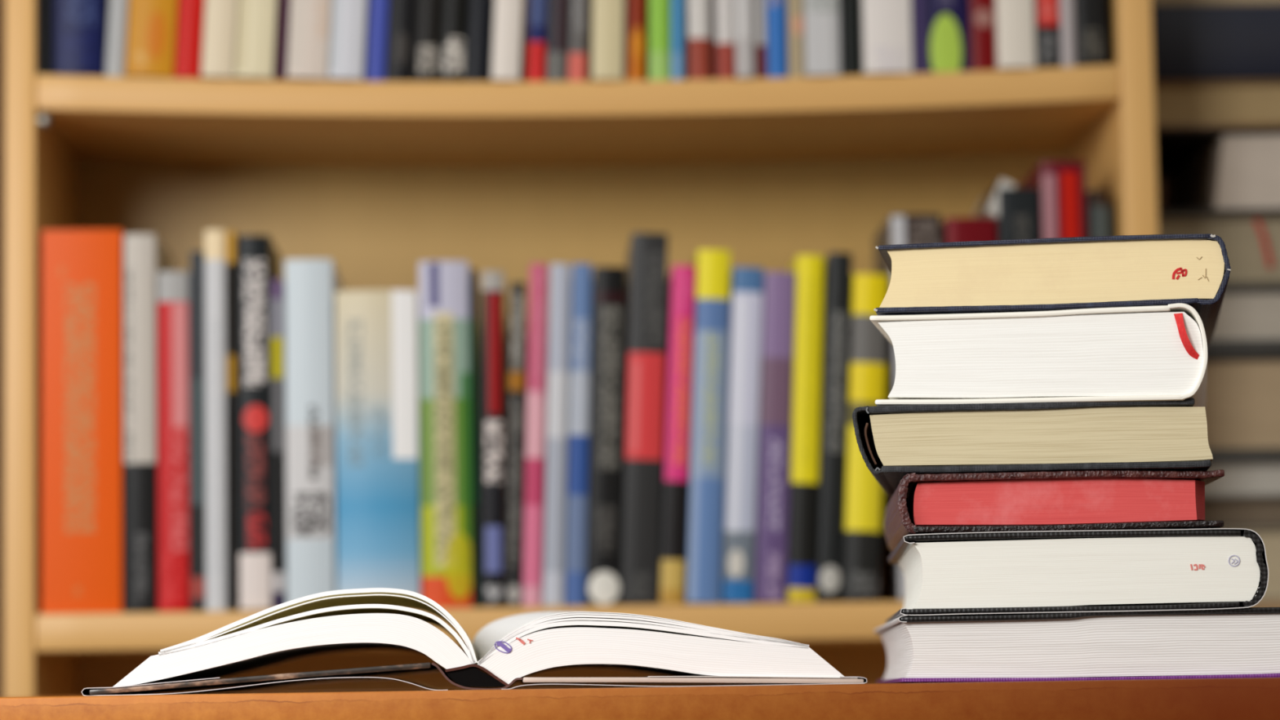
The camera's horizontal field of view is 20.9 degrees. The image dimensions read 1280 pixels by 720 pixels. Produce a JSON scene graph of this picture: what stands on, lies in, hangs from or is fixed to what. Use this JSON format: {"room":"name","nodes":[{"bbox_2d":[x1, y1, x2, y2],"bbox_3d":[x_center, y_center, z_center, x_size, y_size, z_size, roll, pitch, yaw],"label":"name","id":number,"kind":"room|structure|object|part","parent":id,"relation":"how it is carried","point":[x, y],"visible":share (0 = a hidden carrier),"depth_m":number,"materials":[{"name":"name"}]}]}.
{"room":"library","nodes":[
{"label":"library","id":0,"kind":"room"},
{"bbox_2d":[0,0,1165,697],"bbox_3d":[-0.004,-0.263,3.039,5.200,2.600,0.100,-1,-6,0],"label":"wall","id":1,"kind":"structure","parent":0,"point":[1161,184],"depth_m":2.97,"materials":[{"name":"beige paint"}]},
{"bbox_3d":[0.013,0.816,0.424,5.200,0.050,5.400,-1,-6,0],"label":"floor","id":2,"kind":"structure","parent":0,"visible":0},
{"bbox_2d":[4,0,1158,697],"bbox_3d":[-0.040,0.133,2.552,0.816,1.720,0.245,-1,-6,-2],"label":"bookcase","id":3,"kind":"object","parent":2,"relation":"on","point":[377,180],"visible":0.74,"depth_m":2.57,"materials":[{"name":"brown wood"}]},
{"bbox_3d":[-0.437,0.138,2.538,0.021,1.720,0.245,-1,-6,-2],"label":"panel","id":4,"kind":"part","parent":3,"relation":"part of","materials":[{"name":"brown wood"}]},
{"bbox_2d":[38,0,53,74],"bbox_3d":[-0.425,-0.304,2.531,0.010,0.217,0.138,-1,-6,-2],"label":"book","id":5,"kind":"object","parent":3,"relation":"on","point":[45,6],"visible":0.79,"depth_m":2.46,"materials":[{"name":"black paper"}]},
{"bbox_2d":[53,0,109,75],"bbox_3d":[-0.402,-0.316,2.534,0.036,0.242,0.133,-1,-6,-2],"label":"book","id":6,"kind":"object","parent":3,"relation":"on","point":[80,27],"visible":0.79,"depth_m":2.46,"materials":[{"name":"blue paper"}]},
{"bbox_2d":[41,229,125,613],"bbox_3d":[-0.394,0.048,2.491,0.056,0.270,0.119,-1,-6,-2],"label":"book","id":7,"kind":"object","parent":3,"relation":"on","point":[83,466],"visible":0.86,"depth_m":2.43,"materials":[{"name":"orange paper"}]},
{"bbox_2d":[105,0,129,76],"bbox_3d":[-0.370,-0.309,2.536,0.026,0.231,0.135,-1,-6,-2],"label":"book","id":8,"kind":"object","parent":3,"relation":"on","point":[118,13],"visible":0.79,"depth_m":2.46,"materials":[{"name":"beige paper"}]},
{"bbox_2d":[124,233,173,612],"bbox_3d":[-0.353,0.050,2.494,0.022,0.266,0.128,-1,-6,-2],"label":"book","id":9,"kind":"object","parent":3,"relation":"on","point":[145,255],"visible":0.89,"depth_m":2.43,"materials":[{"name":"white paper"}]},
{"bbox_2d":[125,0,178,78],"bbox_3d":[-0.346,-0.295,2.530,0.045,0.202,0.132,-1,-6,-2],"label":"book","id":10,"kind":"object","parent":3,"relation":"on","point":[152,33],"visible":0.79,"depth_m":2.46,"materials":[{"name":"orange paper"}]},
{"bbox_2d":[157,271,191,612],"bbox_3d":[-0.330,0.063,2.500,0.022,0.239,0.135,-1,-6,-2],"label":"book","id":11,"kind":"object","parent":3,"relation":"on","point":[174,373],"visible":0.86,"depth_m":2.43,"materials":[{"name":"red paper"}]},
{"bbox_2d":[174,0,205,78],"bbox_3d":[-0.318,-0.313,2.532,0.031,0.240,0.131,-1,-6,-2],"label":"book","id":12,"kind":"object","parent":3,"relation":"on","point":[191,13],"visible":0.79,"depth_m":2.46,"materials":[{"name":"red paper"}]},
{"bbox_2d":[190,251,205,611],"bbox_3d":[-0.313,0.055,2.494,0.009,0.253,0.126,-1,-6,-2],"label":"book","id":13,"kind":"object","parent":3,"relation":"on","point":[197,406],"visible":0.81,"depth_m":2.43,"materials":[{"name":"black paper"}]},
{"bbox_2d":[204,230,228,611],"bbox_3d":[-0.300,0.048,2.497,0.014,0.268,0.128,-1,-6,-2],"label":"book","id":14,"kind":"object","parent":3,"relation":"on","point":[215,241],"visible":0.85,"depth_m":2.44,"materials":[{"name":"beige paper"}]},
{"bbox_2d":[201,0,238,79],"bbox_3d":[-0.298,-0.289,2.528,0.033,0.191,0.135,-1,-6,-2],"label":"book","id":15,"kind":"object","parent":3,"relation":"on","point":[220,19],"visible":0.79,"depth_m":2.45,"materials":[{"name":"white paper"}]},
{"bbox_2d":[226,231,239,610],"bbox_3d":[-0.288,0.048,2.492,0.006,0.267,0.120,-1,-6,-2],"label":"book","id":16,"kind":"object","parent":3,"relation":"on","point":[232,236],"visible":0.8,"depth_m":2.44,"materials":[{"name":"black paper"}]},
{"bbox_2d":[234,0,278,79],"bbox_3d":[-0.271,-0.307,2.529,0.039,0.228,0.133,-1,-6,-2],"label":"book","id":17,"kind":"object","parent":3,"relation":"on","point":[256,31],"visible":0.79,"depth_m":2.46,"materials":[{"name":"beige paper"}]},
{"bbox_2d":[237,235,281,610],"bbox_3d":[-0.273,0.050,2.500,0.022,0.264,0.129,-1,-6,-2],"label":"book","id":18,"kind":"object","parent":3,"relation":"on","point":[259,260],"visible":0.84,"depth_m":2.44,"materials":[{"name":"black paper"}]},
{"bbox_2d":[271,279,286,606],"bbox_3d":[-0.257,0.065,2.497,0.008,0.233,0.125,-1,-6,-2],"label":"book","id":19,"kind":"object","parent":3,"relation":"on","point":[278,368],"visible":0.55,"depth_m":2.44,"materials":[{"name":"multicoloured paper"}]},
{"bbox_2d":[274,0,290,79],"bbox_3d":[-0.254,-0.302,2.540,0.020,0.221,0.139,-1,-6,-2],"label":"book","id":20,"kind":"object","parent":3,"relation":"on","point":[283,6],"visible":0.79,"depth_m":2.46,"materials":[{"name":"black paper"}]},
{"bbox_2d":[286,0,332,80],"bbox_3d":[-0.234,-0.301,2.535,0.041,0.219,0.144,-1,-6,-2],"label":"book","id":21,"kind":"object","parent":3,"relation":"on","point":[310,20],"visible":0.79,"depth_m":2.46,"materials":[{"name":"white paper"}]},
{"bbox_2d":[284,258,342,601],"bbox_3d":[-0.234,0.058,2.500,0.033,0.246,0.135,-1,-6,-2],"label":"book","id":22,"kind":"object","parent":3,"relation":"on","point":[311,285],"visible":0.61,"depth_m":2.44,"materials":[{"name":"white paper"}]},
{"bbox_2d":[328,0,368,80],"bbox_3d":[-0.206,-0.299,2.531,0.036,0.215,0.135,-1,-6,-2],"label":"book","id":23,"kind":"object","parent":3,"relation":"on","point":[348,17],"visible":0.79,"depth_m":2.46,"materials":[{"name":"white paper"}]},
{"bbox_2d":[364,0,390,80],"bbox_3d":[-0.187,-0.288,2.535,0.025,0.194,0.128,-1,-6,-2],"label":"book","id":24,"kind":"object","parent":3,"relation":"on","point":[378,11],"visible":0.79,"depth_m":2.47,"materials":[{"name":"blue paper"}]},
{"bbox_2d":[335,289,422,594],"bbox_3d":[-0.187,0.068,2.498,0.058,0.224,0.132,-1,-6,-2],"label":"book","id":25,"kind":"object","parent":3,"relation":"on","point":[378,394],"visible":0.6,"depth_m":2.44,"materials":[{"name":"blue paper"}]},
{"bbox_2d":[386,0,417,81],"bbox_3d":[-0.170,-0.289,2.541,0.030,0.197,0.139,-1,-6,-2],"label":"book","id":26,"kind":"object","parent":3,"relation":"on","point":[402,21],"visible":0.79,"depth_m":2.47,"materials":[{"name":"black paper"}]},
{"bbox_2d":[413,0,443,81],"bbox_3d":[-0.150,-0.291,2.535,0.028,0.200,0.129,-1,-6,-2],"label":"book","id":27,"kind":"object","parent":3,"relation":"on","point":[429,12],"visible":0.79,"depth_m":2.46,"materials":[{"name":"black paper"}]},
{"bbox_2d":[418,261,474,608],"bbox_3d":[-0.139,0.058,2.504,0.035,0.244,0.133,-1,-6,-2],"label":"book","id":28,"kind":"object","parent":3,"relation":"on","point":[444,286],"visible":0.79,"depth_m":2.44,"materials":[{"name":"green paper"}]},
{"bbox_2d":[439,0,469,81],"bbox_3d":[-0.132,-0.288,2.539,0.029,0.195,0.131,-1,-6,-2],"label":"book","id":29,"kind":"object","parent":3,"relation":"on","point":[455,13],"visible":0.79,"depth_m":2.47,"materials":[{"name":"black paper"}]},
{"bbox_3d":[-0.040,0.197,2.543,0.770,0.026,0.238,-1,-6,-2],"label":"shelf","id":30,"kind":"part","parent":3,"relation":"part of","materials":[{"name":"brown wood"}]},
{"bbox_2d":[470,269,482,607],"bbox_3d":[-0.118,0.061,2.505,0.005,0.238,0.130,-1,-6,-2],"label":"book","id":31,"kind":"object","parent":3,"relation":"on","point":[474,313],"visible":0.93,"depth_m":2.44,"materials":[{"name":"black paper"}]},
{"bbox_2d":[466,0,494,81],"bbox_3d":[-0.113,-0.294,2.539,0.028,0.206,0.134,-1,-6,-2],"label":"book","id":32,"kind":"object","parent":3,"relation":"on","point":[482,12],"visible":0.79,"depth_m":2.47,"materials":[{"name":"black paper"}]},
{"bbox_2d":[481,271,504,607],"bbox_3d":[-0.106,0.061,2.504,0.016,0.237,0.131,0,-6,-2],"label":"book","id":33,"kind":"object","parent":3,"relation":"on","point":[492,282],"visible":0.93,"depth_m":2.44,"materials":[{"name":"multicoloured paper"}]},
{"bbox_2d":[491,0,524,81],"bbox_3d":[-0.094,-0.272,2.530,0.029,0.161,0.129,-1,-6,-2],"label":"book","id":34,"kind":"object","parent":3,"relation":"on","point":[508,33],"visible":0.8,"depth_m":2.46,"materials":[{"name":"white paper"}]},
{"bbox_2d":[505,282,525,607],"bbox_3d":[-0.090,0.065,2.504,0.011,0.229,0.127,1,-6,-2],"label":"book","id":35,"kind":"object","parent":3,"relation":"on","point":[517,290],"visible":0.93,"depth_m":2.44,"materials":[{"name":"black paper"}]},
{"bbox_2d":[522,263,548,606],"bbox_3d":[-0.076,0.058,2.506,0.021,0.242,0.126,-1,-6,-2],"label":"book","id":36,"kind":"object","parent":3,"relation":"on","point":[538,295],"visible":0.93,"depth_m":2.44,"materials":[{"name":"pink paper"}]},
{"bbox_2d":[526,0,546,81],"bbox_3d":[-0.074,-0.300,2.546,0.022,0.218,0.137,-1,-6,-2],"label":"book","id":37,"kind":"object","parent":3,"relation":"on","point":[537,8],"visible":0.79,"depth_m":2.47,"materials":[{"name":"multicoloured paper"}]},
{"bbox_2d":[542,263,570,606],"bbox_3d":[-0.061,0.058,2.502,0.022,0.242,0.122,-1,-6,-2],"label":"book","id":38,"kind":"object","parent":3,"relation":"on","point":[559,278],"visible":0.95,"depth_m":2.44,"materials":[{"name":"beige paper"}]},
{"bbox_2d":[546,0,568,80],"bbox_3d":[-0.059,-0.309,2.547,0.023,0.235,0.142,-1,-6,-2],"label":"book","id":39,"kind":"object","parent":3,"relation":"on","point":[557,9],"visible":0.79,"depth_m":2.47,"materials":[{"name":"grey paper"}]},
{"bbox_2d":[566,0,587,80],"bbox_3d":[-0.045,-0.272,2.539,0.019,0.160,0.128,-1,-6,-2],"label":"book","id":40,"kind":"object","parent":3,"relation":"on","point":[578,9],"visible":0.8,"depth_m":2.47,"materials":[{"name":"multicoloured paper"}]},
{"bbox_2d":[563,263,592,605],"bbox_3d":[-0.045,0.058,2.505,0.022,0.242,0.122,-1,-6,-2],"label":"book","id":41,"kind":"object","parent":3,"relation":"on","point":[580,289],"visible":0.93,"depth_m":2.44,"materials":[{"name":"blue paper"}]},
{"bbox_3d":[-0.046,-0.178,2.579,0.770,0.034,0.238,-1,-6,-2],"label":"shelf","id":42,"kind":"part","parent":3,"relation":"part of","materials":[{"name":"brown wood"}]},
{"bbox_2d":[585,266,626,605],"bbox_3d":[-0.026,0.059,2.510,0.031,0.240,0.134,-1,-6,-2],"label":"book","id":43,"kind":"object","parent":3,"relation":"on","point":[608,283],"visible":0.93,"depth_m":2.44,"materials":[{"name":"black paper"}]},
{"bbox_2d":[588,0,624,80],"bbox_3d":[-0.024,-0.292,2.539,0.022,0.199,0.138,1,-6,-2],"label":"book","id":44,"kind":"object","parent":3,"relation":"on","point":[606,16],"visible":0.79,"depth_m":2.46,"materials":[{"name":"beige paper"}]},
{"bbox_2d":[622,0,644,80],"bbox_3d":[-0.005,-0.272,2.546,0.014,0.160,0.140,1,-6,-2],"label":"book","id":45,"kind":"object","parent":3,"relation":"on","point":[633,14],"visible":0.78,"depth_m":2.47,"materials":[{"name":"orange paper"}]},
{"bbox_2d":[618,232,667,604],"bbox_3d":[0.001,0.047,2.512,0.037,0.263,0.137,-1,-6,-2],"label":"book","id":46,"kind":"object","parent":3,"relation":"on","point":[646,257],"visible":0.93,"depth_m":2.45,"materials":[{"name":"black paper"}]},
{"bbox_2d":[643,0,670,79],"bbox_3d":[0.012,-0.295,2.546,0.015,0.206,0.134,0,-6,-2],"label":"book","id":47,"kind":"object","parent":3,"relation":"on","point":[656,12],"visible":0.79,"depth_m":2.47,"materials":[{"name":"green paper"}]},
{"bbox_2d":[669,0,683,79],"bbox_3d":[0.025,-0.273,2.545,0.008,0.160,0.138,0,-6,-2],"label":"book","id":48,"kind":"object","parent":3,"relation":"on","point":[676,6],"visible":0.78,"depth_m":2.47,"materials":[{"name":"blue paper"}]},
{"bbox_2d":[657,265,695,604],"bbox_3d":[0.025,0.058,2.505,0.029,0.240,0.120,-1,-6,-2],"label":"book","id":49,"kind":"object","parent":3,"relation":"on","point":[680,292],"visible":0.92,"depth_m":2.45,"materials":[{"name":"pink paper"}]},
{"bbox_2d":[683,0,710,79],"bbox_3d":[0.038,-0.306,2.552,0.015,0.227,0.143,-1,-6,-2],"label":"book","id":50,"kind":"object","parent":3,"relation":"on","point":[695,12],"visible":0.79,"depth_m":2.47,"materials":[{"name":"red paper"}]},
{"bbox_2d":[683,249,730,604],"bbox_3d":[0.046,0.052,2.507,0.036,0.251,0.128,-1,-6,-2],"label":"book","id":51,"kind":"object","parent":3,"relation":"on","point":[704,502],"visible":0.89,"depth_m":2.44,"materials":[{"name":"blue paper"}]},
{"bbox_2d":[708,0,715,79],"bbox_3d":[0.048,-0.312,2.553,0.004,0.239,0.142,-1,-6,-2],"label":"book","id":52,"kind":"object","parent":3,"relation":"on","point":[711,2],"visible":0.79,"depth_m":2.48,"materials":[{"name":"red paper"}]},
{"bbox_2d":[715,0,735,79],"bbox_3d":[0.058,-0.303,2.550,0.013,0.220,0.142,-1,-6,-2],"label":"book","id":53,"kind":"object","parent":3,"relation":"on","point":[724,9],"visible":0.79,"depth_m":2.47,"materials":[{"name":"beige paper"}]},
{"bbox_2d":[719,266,763,604],"bbox_3d":[0.071,0.058,2.508,0.034,0.239,0.118,-1,-6,-2],"label":"book","id":54,"kind":"object","parent":3,"relation":"on","point":[746,283],"visible":0.89,"depth_m":2.45,"materials":[{"name":"white paper"}]},
{"bbox_2d":[733,0,754,78],"bbox_3d":[0.071,-0.313,2.543,0.013,0.237,0.136,-1,-6,-2],"label":"book","id":55,"kind":"object","parent":3,"relation":"on","point":[743,9],"visible":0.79,"depth_m":2.47,"materials":[{"name":"beige paper"}]},
{"bbox_2d":[753,0,766,78],"bbox_3d":[0.082,-0.317,2.552,0.008,0.247,0.136,-1,-6,-2],"label":"book","id":56,"kind":"object","parent":3,"relation":"on","point":[759,15],"visible":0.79,"depth_m":2.48,"materials":[{"name":"white paper"}]},
{"bbox_2d":[752,271,795,603],"bbox_3d":[0.094,0.060,2.508,0.033,0.234,0.124,-1,-6,-2],"label":"book","id":57,"kind":"object","parent":3,"relation":"on","point":[773,462],"visible":0.87,"depth_m":2.45,"materials":[{"name":"purple paper"}]},
{"bbox_2d":[764,0,786,77],"bbox_3d":[0.095,-0.300,2.549,0.014,0.212,0.131,-1,-6,-2],"label":"book","id":58,"kind":"object","parent":3,"relation":"on","point":[775,10],"visible":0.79,"depth_m":2.48,"materials":[{"name":"blue paper"}]},
{"bbox_2d":[785,0,804,77],"bbox_3d":[0.108,-0.300,2.550,0.011,0.210,0.137,-1,-6,-2],"label":"book","id":59,"kind":"object","parent":3,"relation":"on","point":[794,8],"visible":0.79,"depth_m":2.48,"materials":[{"name":"beige paper"}]},
{"bbox_2d":[786,254,824,602],"bbox_3d":[0.115,0.054,2.511,0.031,0.246,0.127,-1,-6,-2],"label":"book","id":60,"kind":"object","parent":3,"relation":"on","point":[808,268],"visible":0.87,"depth_m":2.45,"materials":[{"name":"yellow paper"}]},
{"bbox_2d":[803,0,840,76],"bbox_3d":[0.126,-0.305,2.546,0.025,0.219,0.140,-1,-6,-2],"label":"book","id":61,"kind":"object","parent":3,"relation":"on","point":[821,33],"visible":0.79,"depth_m":2.47,"materials":[{"name":"beige paper"}]},
{"bbox_2d":[814,252,852,602],"bbox_3d":[0.136,0.053,2.515,0.030,0.248,0.126,-1,-6,-2],"label":"book","id":62,"kind":"object","parent":3,"relation":"on","point":[837,265],"visible":0.86,"depth_m":2.45,"materials":[{"name":"black paper"}]},
{"bbox_2d":[839,0,862,75],"bbox_3d":[0.148,-0.294,2.552,0.014,0.197,0.135,-1,-6,-2],"label":"book","id":63,"kind":"object","parent":3,"relation":"on","point":[850,30],"visible":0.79,"depth_m":2.48,"materials":[{"name":"black paper"}]},
{"bbox_2d":[840,273,888,601],"bbox_3d":[0.158,0.060,2.512,0.037,0.232,0.133,-1,-6,-2],"label":"book","id":64,"kind":"object","parent":3,"relation":"on","point":[862,507],"visible":0.67,"depth_m":2.45,"materials":[{"name":"yellow paper"}]},
{"bbox_2d":[860,0,912,75],"bbox_3d":[0.173,-0.307,2.543,0.034,0.219,0.131,-1,-6,-2],"label":"book","id":65,"kind":"object","parent":3,"relation":"on","point":[885,24],"visible":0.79,"depth_m":2.47,"materials":[{"name":"white paper"}]},
{"bbox_2d":[873,213,941,601],"bbox_3d":[0.196,0.039,2.514,0.035,0.274,0.125,-1,-6,-2],"label":"book","id":66,"kind":"object","parent":3,"relation":"on","point":[902,228],"visible":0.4,"depth_m":2.47,"materials":[{"name":"grey paper"}]},
{"bbox_2d":[911,0,926,73],"bbox_3d":[0.196,-0.321,2.556,0.008,0.247,0.141,-1,-6,-2],"label":"book","id":67,"kind":"object","parent":3,"relation":"on","point":[917,6],"visible":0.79,"depth_m":2.48,"materials":[{"name":"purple paper"}]},
{"bbox_2d":[924,0,969,72],"bbox_3d":[0.216,-0.322,2.558,0.030,0.247,0.142,-1,-6,-2],"label":"book","id":68,"kind":"object","parent":3,"relation":"on","point":[946,21],"visible":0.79,"depth_m":2.48,"materials":[{"name":"green paper"}]},
{"bbox_2d":[940,217,996,242],"bbox_3d":[0.236,0.040,2.515,0.035,0.271,0.126,-1,-6,-2],"label":"book","id":69,"kind":"object","parent":3,"relation":"on","point":[960,228],"visible":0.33,"depth_m":2.46,"materials":[{"name":"red paper"}]},
{"bbox_2d":[973,177,1015,219],"bbox_3d":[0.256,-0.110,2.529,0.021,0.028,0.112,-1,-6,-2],"label":"book","id":70,"kind":"object","parent":69,"relation":"on","point":[988,206],"visible":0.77,"depth_m":2.48,"materials":[{"name":"white paper"}]},
{"bbox_2d":[968,0,996,71],"bbox_3d":[0.242,-0.295,2.558,0.018,0.192,0.139,-1,-6,-2],"label":"book","id":71,"kind":"object","parent":3,"relation":"on","point":[981,13],"visible":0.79,"depth_m":2.48,"materials":[{"name":"red paper"}]},
{"bbox_2d":[994,0,1035,70],"bbox_3d":[0.265,-0.321,2.547,0.027,0.238,0.130,-1,-6,-2],"label":"book","id":72,"kind":"object","parent":3,"relation":"on","point":[1015,34],"visible":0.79,"depth_m":2.47,"materials":[{"name":"white paper"}]},
{"bbox_2d":[995,187,1039,239],"bbox_3d":[0.270,0.029,2.520,0.029,0.292,0.127,-1,-6,-2],"label":"book","id":73,"kind":"object","parent":3,"relation":"on","point":[1019,207],"visible":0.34,"depth_m":2.47,"materials":[{"name":"black paper"}]},
{"bbox_2d":[1033,0,1060,68],"bbox_3d":[0.289,-0.307,2.559,0.016,0.211,0.138,-1,-6,-2],"label":"book","id":74,"kind":"object","parent":3,"relation":"on","point":[1046,28],"visible":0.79,"depth_m":2.48,"materials":[{"name":"red paper"}]},
{"bbox_2d":[1017,160,1087,238],"bbox_3d":[0.303,0.019,2.519,0.032,0.311,0.121,-1,-6,-2],"label":"book","id":75,"kind":"object","parent":3,"relation":"on","point":[1061,184],"visible":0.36,"depth_m":2.47,"materials":[{"name":"red paper"}]},
{"bbox_2d":[1058,0,1075,66],"bbox_3d":[0.303,-0.322,2.560,0.010,0.238,0.142,-1,-6,-2],"label":"book","id":76,"kind":"object","parent":3,"relation":"on","point":[1066,7],"visible":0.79,"depth_m":2.48,"materials":[{"name":"beige paper"}]},
{"bbox_2d":[1073,0,1106,66],"bbox_3d":[0.320,-0.327,2.560,0.021,0.246,0.136,-1,-6,-2],"label":"book","id":77,"kind":"object","parent":3,"relation":"on","point":[1090,26],"visible":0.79,"depth_m":2.48,"materials":[{"name":"black paper"}]},
{"bbox_2d":[1086,190,1110,236],"bbox_3d":[0.329,0.030,2.538,0.015,0.292,0.135,-1,-6,-2],"label":"book","id":78,"kind":"object","parent":3,"relation":"on","point":[1098,210],"visible":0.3,"depth_m":2.48,"materials":[{"name":"grey paper"}]},
{"bbox_3d":[0.356,0.128,2.566,0.024,1.720,0.245,-1,-6,-2],"label":"panel","id":79,"kind":"part","parent":3,"relation":"part of","materials":[{"name":"brown wood"}]},
{"bbox_2d":[0,677,1279,719],"bbox_3d":[0.009,0.552,1.857,1.500,0.750,0.597,-1,-6,0],"label":"table","id":80,"kind":"object","parent":2,"relation":"on","point":[1239,698],"visible":1,"depth_m":1.59,"materials":[{"name":"brown wood"}]},
{"bbox_2d":[80,587,866,696],"bbox_3d":[-0.082,0.142,1.746,0.368,0.049,0.242,-1,-6,-2],"label":"open book","id":81,"kind":"object","parent":80,"relation":"on","point":[511,649],"visible":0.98,"depth_m":1.63,"materials":[{"name":"paper"}]},
{"bbox_2d":[874,607,1279,683],"bbox_3d":[0.225,0.148,1.778,0.198,0.033,0.322,-1,-6,2],"label":"book","id":82,"kind":"object","parent":80,"relation":"on","point":[1237,642],"visible":0.95,"depth_m":1.62,"materials":[{"name":"paper"}]},
{"bbox_2d":[885,528,1268,623],"bbox_3d":[0.213,0.111,1.752,0.172,0.039,0.263,-1,-6,2],"label":"book","id":83,"kind":"object","parent":82,"relation":"on","point":[991,573],"visible":0.91,"depth_m":1.62,"materials":[{"name":"beige paper"}]},
{"bbox_2d":[883,469,1224,551],"bbox_3d":[0.203,0.078,1.750,0.153,0.029,0.250,-1,-6,2],"label":"book","id":84,"kind":"object","parent":83,"relation":"on","point":[1086,500],"visible":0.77,"depth_m":1.63,"materials":[{"name":"red paper"}]},
{"bbox_2d":[852,398,1213,499],"bbox_3d":[0.198,0.048,1.759,0.168,0.033,0.262,-1,-6,6],"label":"book","id":85,"kind":"object","parent":84,"relation":"on","point":[894,442],"visible":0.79,"depth_m":1.63,"materials":[{"name":"beige paper"}]},
{"bbox_2d":[869,302,1208,406],"bbox_3d":[0.206,0.009,1.750,0.158,0.046,0.241,-2,-6,9],"label":"book","id":86,"kind":"object","parent":85,"relation":"on","point":[1156,353],"visible":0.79,"depth_m":1.63,"materials":[{"name":"paper"}]},
{"bbox_2d":[873,233,1231,346],"bbox_3d":[0.211,-0.029,1.758,0.168,0.034,0.250,-2,-6,8],"label":"book","id":87,"kind":"object","parent":86,"relation":"on","point":[1193,270],"visible":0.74,"depth_m":1.64,"materials":[{"name":"paper"}]},
{"bbox_2d":[1250,600,1279,607],"bbox_3d":[0.585,0.590,2.641,0.420,0.807,0.352,-1,-6,-2],"label":"base cabinet","id":88,"kind":"object","parent":2,"relation":"on","point":[1268,603],"visible":0.02,"depth_m":2.51,"materials":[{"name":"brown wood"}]},
{"bbox_2d":[1245,527,1279,600],"bbox_3d":[0.472,0.162,2.675,0.201,0.054,0.241,-1,-6,-2],"label":"flat book","id":89,"kind":"object","parent":88,"relation":"on","point":[1270,536],"visible":0.03,"depth_m":2.56,"materials":[{"name":"paper"}]},
{"bbox_2d":[1204,497,1279,528],"bbox_3d":[0.471,0.124,2.679,0.201,0.022,0.241,-1,-6,-2],"label":"flat book","id":90,"kind":"object","parent":89,"relation":"on","point":[1235,512],"visible":0.17,"depth_m":2.56,"materials":[{"name":"paper"}]},
{"bbox_2d":[1204,462,1279,497],"bbox_3d":[0.471,0.100,2.681,0.201,0.025,0.241,-1,-6,-2],"label":"flat book","id":91,"kind":"object","parent":90,"relation":"on","point":[1239,479],"visible":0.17,"depth_m":2.56,"materials":[{"name":"paper"}]},
{"bbox_2d":[1204,346,1279,462],"bbox_3d":[0.470,0.044,2.686,0.201,0.086,0.241,-1,-6,-2],"label":"flat book","id":92,"kind":"object","parent":91,"relation":"on","point":[1242,406],"visible":0.2,"depth_m":2.57,"materials":[{"name":"paper"}]},
{"bbox_2d":[1208,284,1279,346],"bbox_3d":[0.469,-0.021,2.693,0.201,0.045,0.241,-1,-6,-2],"label":"flat book","id":93,"kind":"object","parent":92,"relation":"on","point":[1249,316],"visible":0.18,"depth_m":2.58,"materials":[{"name":"paper"}]},
{"bbox_2d":[1158,214,1279,285],"bbox_3d":[0.468,-0.071,2.697,0.201,0.052,0.242,-1,-6,-2],"label":"flat book","id":94,"kind":"object","parent":93,"relation":"on","point":[1251,242],"visible":0.41,"depth_m":2.58,"materials":[{"name":"paper"}]},
{"bbox_2d":[1155,128,1279,215],"bbox_3d":[0.467,-0.129,2.703,0.200,0.065,0.240,-1,-6,-2],"label":"flat book","id":95,"kind":"object","parent":94,"relation":"on","point":[1211,171],"visible":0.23,"depth_m":2.59,"materials":[{"name":"paper"}]},
{"bbox_2d":[1154,79,1279,128],"bbox_3d":[0.466,-0.180,2.708,0.201,0.037,0.241,-1,-6,-2],"label":"flat book","id":96,"kind":"object","parent":95,"relation":"on","point":[1215,103],"visible":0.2,"depth_m":2.59,"materials":[{"name":"paper"}]},
{"bbox_2d":[1151,4,1279,79],"bbox_3d":[0.472,-0.230,2.674,0.210,0.058,0.170,-1,-6,-2],"label":"flat book","id":97,"kind":"object","parent":96,"relation":"on","point":[1201,42],"visible":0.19,"depth_m":2.59,"materials":[{"name":"black paper"}]},
{"bbox_2d":[1151,0,1279,4],"bbox_3d":[0.465,-0.274,2.717,0.201,0.039,0.241,-1,-6,-2],"label":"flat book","id":98,"kind":"object","parent":97,"relation":"on","point":[1153,2],"visible":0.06,"depth_m":2.60,"materials":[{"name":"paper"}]}
]}

